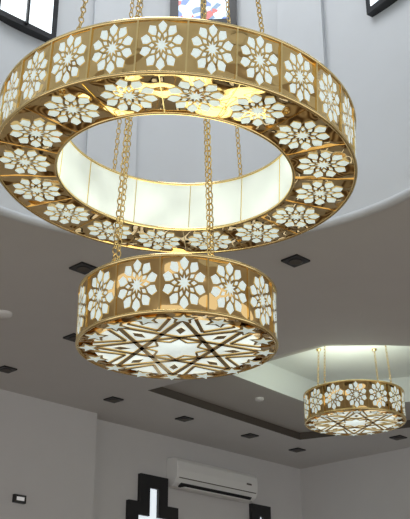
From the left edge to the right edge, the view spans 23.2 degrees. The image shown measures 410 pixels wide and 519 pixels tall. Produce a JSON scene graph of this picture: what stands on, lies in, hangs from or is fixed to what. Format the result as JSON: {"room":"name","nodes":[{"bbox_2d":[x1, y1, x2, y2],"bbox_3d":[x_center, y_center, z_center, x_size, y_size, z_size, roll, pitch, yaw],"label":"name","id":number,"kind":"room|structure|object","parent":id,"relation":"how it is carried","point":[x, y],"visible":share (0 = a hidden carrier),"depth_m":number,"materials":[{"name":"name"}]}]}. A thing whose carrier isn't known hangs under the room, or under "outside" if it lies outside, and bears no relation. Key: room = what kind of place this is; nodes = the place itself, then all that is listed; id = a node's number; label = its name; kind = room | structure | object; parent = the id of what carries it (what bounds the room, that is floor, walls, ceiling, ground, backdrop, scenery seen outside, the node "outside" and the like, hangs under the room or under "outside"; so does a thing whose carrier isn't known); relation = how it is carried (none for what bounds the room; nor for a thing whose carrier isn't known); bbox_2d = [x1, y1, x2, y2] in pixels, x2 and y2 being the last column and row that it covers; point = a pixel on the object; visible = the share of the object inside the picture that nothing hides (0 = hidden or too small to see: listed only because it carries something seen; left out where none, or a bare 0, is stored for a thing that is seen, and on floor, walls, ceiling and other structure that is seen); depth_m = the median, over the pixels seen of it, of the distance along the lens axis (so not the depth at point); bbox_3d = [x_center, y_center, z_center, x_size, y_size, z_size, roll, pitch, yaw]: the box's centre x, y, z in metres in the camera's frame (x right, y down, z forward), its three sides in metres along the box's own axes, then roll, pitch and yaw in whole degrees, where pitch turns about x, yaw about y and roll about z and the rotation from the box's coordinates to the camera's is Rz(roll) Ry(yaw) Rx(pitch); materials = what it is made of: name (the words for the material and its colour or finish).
{"room":"mosque","nodes":[
{"label":"mosque","id":0,"kind":"room"},
{"bbox_2d":[12,494,26,503],"bbox_3d":[-2.073,2.676,11.176,0.047,0.090,0.160,-22,-32,40],"label":"exit sign","id":1,"kind":"object","parent":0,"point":[17,498],"visible":1,"depth_m":11.15,"materials":[{"name":"black plastic"}]},
{"bbox_2d":[0,0,357,379],"bbox_3d":[-0.169,-2.807,6.863,2.144,7.234,2.134,0,-24,0],"label":"chandelier","id":2,"kind":"object","parent":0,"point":[179,312],"visible":1,"depth_m":5.25,"materials":[{"name":"gold metal"}]},
{"bbox_2d":[93,419,301,518],"bbox_3d":[-4.502,3.013,8.812,0.200,4.960,17.200,-22,-32,40],"label":"wall","id":3,"kind":"structure","parent":0,"point":[123,452],"depth_m":13.30,"materials":[{"name":"paint"}]},
{"bbox_2d":[0,389,96,518],"bbox_3d":[-2.070,3.917,10.813,0.200,4.960,1.900,-22,-32,40],"label":"wall","id":4,"kind":"structure","parent":3,"relation":"attached to","point":[48,449],"depth_m":11.62,"materials":[{"name":"paint"}]},
{"bbox_2d":[125,473,177,518],"bbox_3d":[-0.671,4.520,12.216,0.060,3.745,0.860,-22,-32,40],"label":"window","id":5,"kind":"structure","parent":3,"relation":"in","point":[152,496],"depth_m":12.84,"materials":[{"name":"black"}]},
{"bbox_2d":[166,457,257,502],"bbox_3d":[0.126,3.024,13.648,0.228,0.400,1.580,-22,-32,40],"label":"air conditioner","id":6,"kind":"object","parent":3,"relation":"attached to","point":[182,474],"visible":1,"depth_m":13.49,"materials":[{"name":"white plastic"}]},
{"bbox_2d":[249,503,270,518],"bbox_3d":[0.785,5.177,13.549,0.060,3.645,0.860,-22,-32,40],"label":"window","id":7,"kind":"structure","parent":3,"relation":"in","point":[256,511],"depth_m":14.21,"materials":[{"name":"black"}]},
{"bbox_2d":[0,0,409,218],"bbox_3d":[-0.150,-3.534,7.191,4.000,5.640,4.000,0,-24,0],"label":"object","id":8,"kind":"structure","parent":0,"point":[370,56],"depth_m":8.01,"materials":[{"name":"paint"}]},
{"bbox_2d":[0,0,58,41],"bbox_3d":[-1.459,-2.556,8.345,0.580,1.548,0.127,20,-31,-38],"label":"window","id":9,"kind":"structure","parent":8,"relation":"in","point":[38,19],"depth_m":8.09,"materials":[{"name":"black"}]},
{"bbox_2d":[85,0,140,175],"bbox_3d":[-0.762,-2.075,8.599,0.400,3.140,0.100,8,-25,-16],"label":"trim","id":10,"kind":"structure","parent":8,"relation":"attached to","point":[100,139],"depth_m":8.07,"materials":[{"name":"paint"}]},
{"bbox_2d":[170,0,236,24],"bbox_3d":[-0.013,-2.698,8.955,0.580,1.548,0.127,-2,-24,4],"label":"window","id":11,"kind":"structure","parent":8,"relation":"in","point":[216,9],"depth_m":8.67,"materials":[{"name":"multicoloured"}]},
{"bbox_2d":[0,188,409,236],"bbox_3d":[-0.150,-0.964,6.031,4.070,0.070,4.070,0,-24,0],"label":"trim","id":12,"kind":"structure","parent":8,"relation":"attached to","point":[404,195],"depth_m":7.42,"materials":[{"name":"paint"}]},
{"bbox_2d":[276,0,326,66],"bbox_3d":[0.810,-2.138,8.461,0.400,3.140,0.100,-13,-27,26],"label":"trim","id":13,"kind":"structure","parent":8,"relation":"attached to","point":[300,23],"depth_m":8.31,"materials":[{"name":"paint"}]},
{"bbox_2d":[366,0,397,16],"bbox_3d":[1.472,-2.732,8.030,0.127,1.548,0.580,16,-29,-31],"label":"window","id":14,"kind":"structure","parent":8,"relation":"in","point":[373,7],"depth_m":7.85,"materials":[{"name":"black metal"}]},
{"bbox_2d":[0,198,409,468],"bbox_3d":[0.498,-1.322,5.238,21.898,0.001,21.940,0,-24,0],"label":"ceiling","id":15,"kind":"structure","parent":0,"point":[354,287],"depth_m":9.37,"materials":[{"name":"grey paint"}]},
{"bbox_2d":[148,344,409,439],"bbox_3d":[2.284,1.330,11.620,4.442,0.420,3.900,-19,-31,36],"label":"ceiling","id":16,"kind":"structure","parent":0,"point":[282,381],"depth_m":12.07,"materials":[{"name":"white paint"}]},
{"bbox_2d":[0,310,11,318],"bbox_3d":[-1.870,0.511,9.260,0.170,0.030,0.170,0,-24,0],"label":"smoke detector","id":17,"kind":"object","parent":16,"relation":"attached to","point":[4,314],"visible":1,"depth_m":9.23,"materials":[{"name":"white plastic"}]},
{"bbox_2d":[0,365,16,372],"bbox_3d":[-2.140,1.185,10.766,0.170,0.020,0.170,-22,-32,40],"label":"recessed light","id":18,"kind":"object","parent":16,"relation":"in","point":[6,369],"visible":1,"depth_m":10.74,"materials":[{"name":"black metal"}]},
{"bbox_2d":[63,333,75,341],"bbox_3d":[-1.280,0.774,9.855,0.170,0.020,0.170,-22,-32,40],"label":"recessed light","id":19,"kind":"object","parent":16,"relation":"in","point":[72,337],"visible":0.56,"depth_m":9.82,"materials":[{"name":"black metal"}]},
{"bbox_2d":[69,262,97,274],"bbox_3d":[-1.010,0.074,8.305,0.170,0.020,0.170,-22,-32,40],"label":"recessed light","id":20,"kind":"object","parent":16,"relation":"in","point":[84,268],"visible":0.98,"depth_m":8.29,"materials":[{"name":"black metal"}]},
{"bbox_2d":[103,396,123,402],"bbox_3d":[-1.080,1.659,11.814,0.170,0.020,0.170,-22,-32,40],"label":"recessed light","id":21,"kind":"object","parent":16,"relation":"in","point":[112,399],"visible":1,"depth_m":11.79,"materials":[{"name":"black metal"}]},
{"bbox_2d":[175,416,193,421],"bbox_3d":[-0.260,2.008,12.589,0.170,0.020,0.170,-22,-32,40],"label":"recessed light","id":22,"kind":"object","parent":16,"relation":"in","point":[182,418],"visible":1,"depth_m":12.57,"materials":[{"name":"black metal"}]},
{"bbox_2d":[241,433,258,438],"bbox_3d":[0.600,2.358,13.364,0.170,0.020,0.170,-22,-32,40],"label":"recessed light","id":23,"kind":"object","parent":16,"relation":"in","point":[249,435],"visible":1,"depth_m":13.35,"materials":[{"name":"black metal"}]},
{"bbox_2d":[255,397,263,401],"bbox_3d":[0.660,1.696,12.127,0.110,0.030,0.110,0,-24,0],"label":"smoke detector","id":24,"kind":"object","parent":16,"relation":"attached to","point":[259,399],"visible":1,"depth_m":12.09,"materials":[{"name":"white plastic"}]},
{"bbox_2d":[281,254,309,267],"bbox_3d":[0.740,0.013,8.168,0.170,0.020,0.170,-22,-32,40],"label":"recessed light","id":25,"kind":"object","parent":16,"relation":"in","point":[295,260],"visible":1,"depth_m":8.15,"materials":[{"name":"black metal"}]},
{"bbox_2d":[289,448,305,452],"bbox_3d":[1.300,2.687,14.093,0.170,0.020,0.170,-22,-32,40],"label":"recessed light","id":26,"kind":"object","parent":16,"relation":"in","point":[296,450],"visible":1,"depth_m":14.08,"materials":[{"name":"black metal"}]},
{"bbox_2d":[303,346,406,435],"bbox_3d":[1.620,1.333,10.973,1.092,0.959,1.092,0,-24,0],"label":"chandelier","id":27,"kind":"object","parent":16,"relation":"hanging from","point":[352,407],"visible":0.94,"depth_m":10.52,"materials":[{"name":"gold metal"}]},
{"bbox_2d":[389,435,406,439],"bbox_3d":[2.600,2.399,13.455,0.170,0.020,0.170,-22,-32,40],"label":"recessed light","id":28,"kind":"object","parent":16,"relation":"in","point":[398,437],"visible":1,"depth_m":13.42,"materials":[{"name":"black metal"}]},
{"bbox_2d":[300,447,409,518],"bbox_3d":[6.519,3.466,9.814,14.000,4.960,0.200,-22,-32,40],"label":"wall","id":29,"kind":"structure","parent":0,"point":[375,486],"depth_m":14.36,"materials":[{"name":"paint"}]}
]}

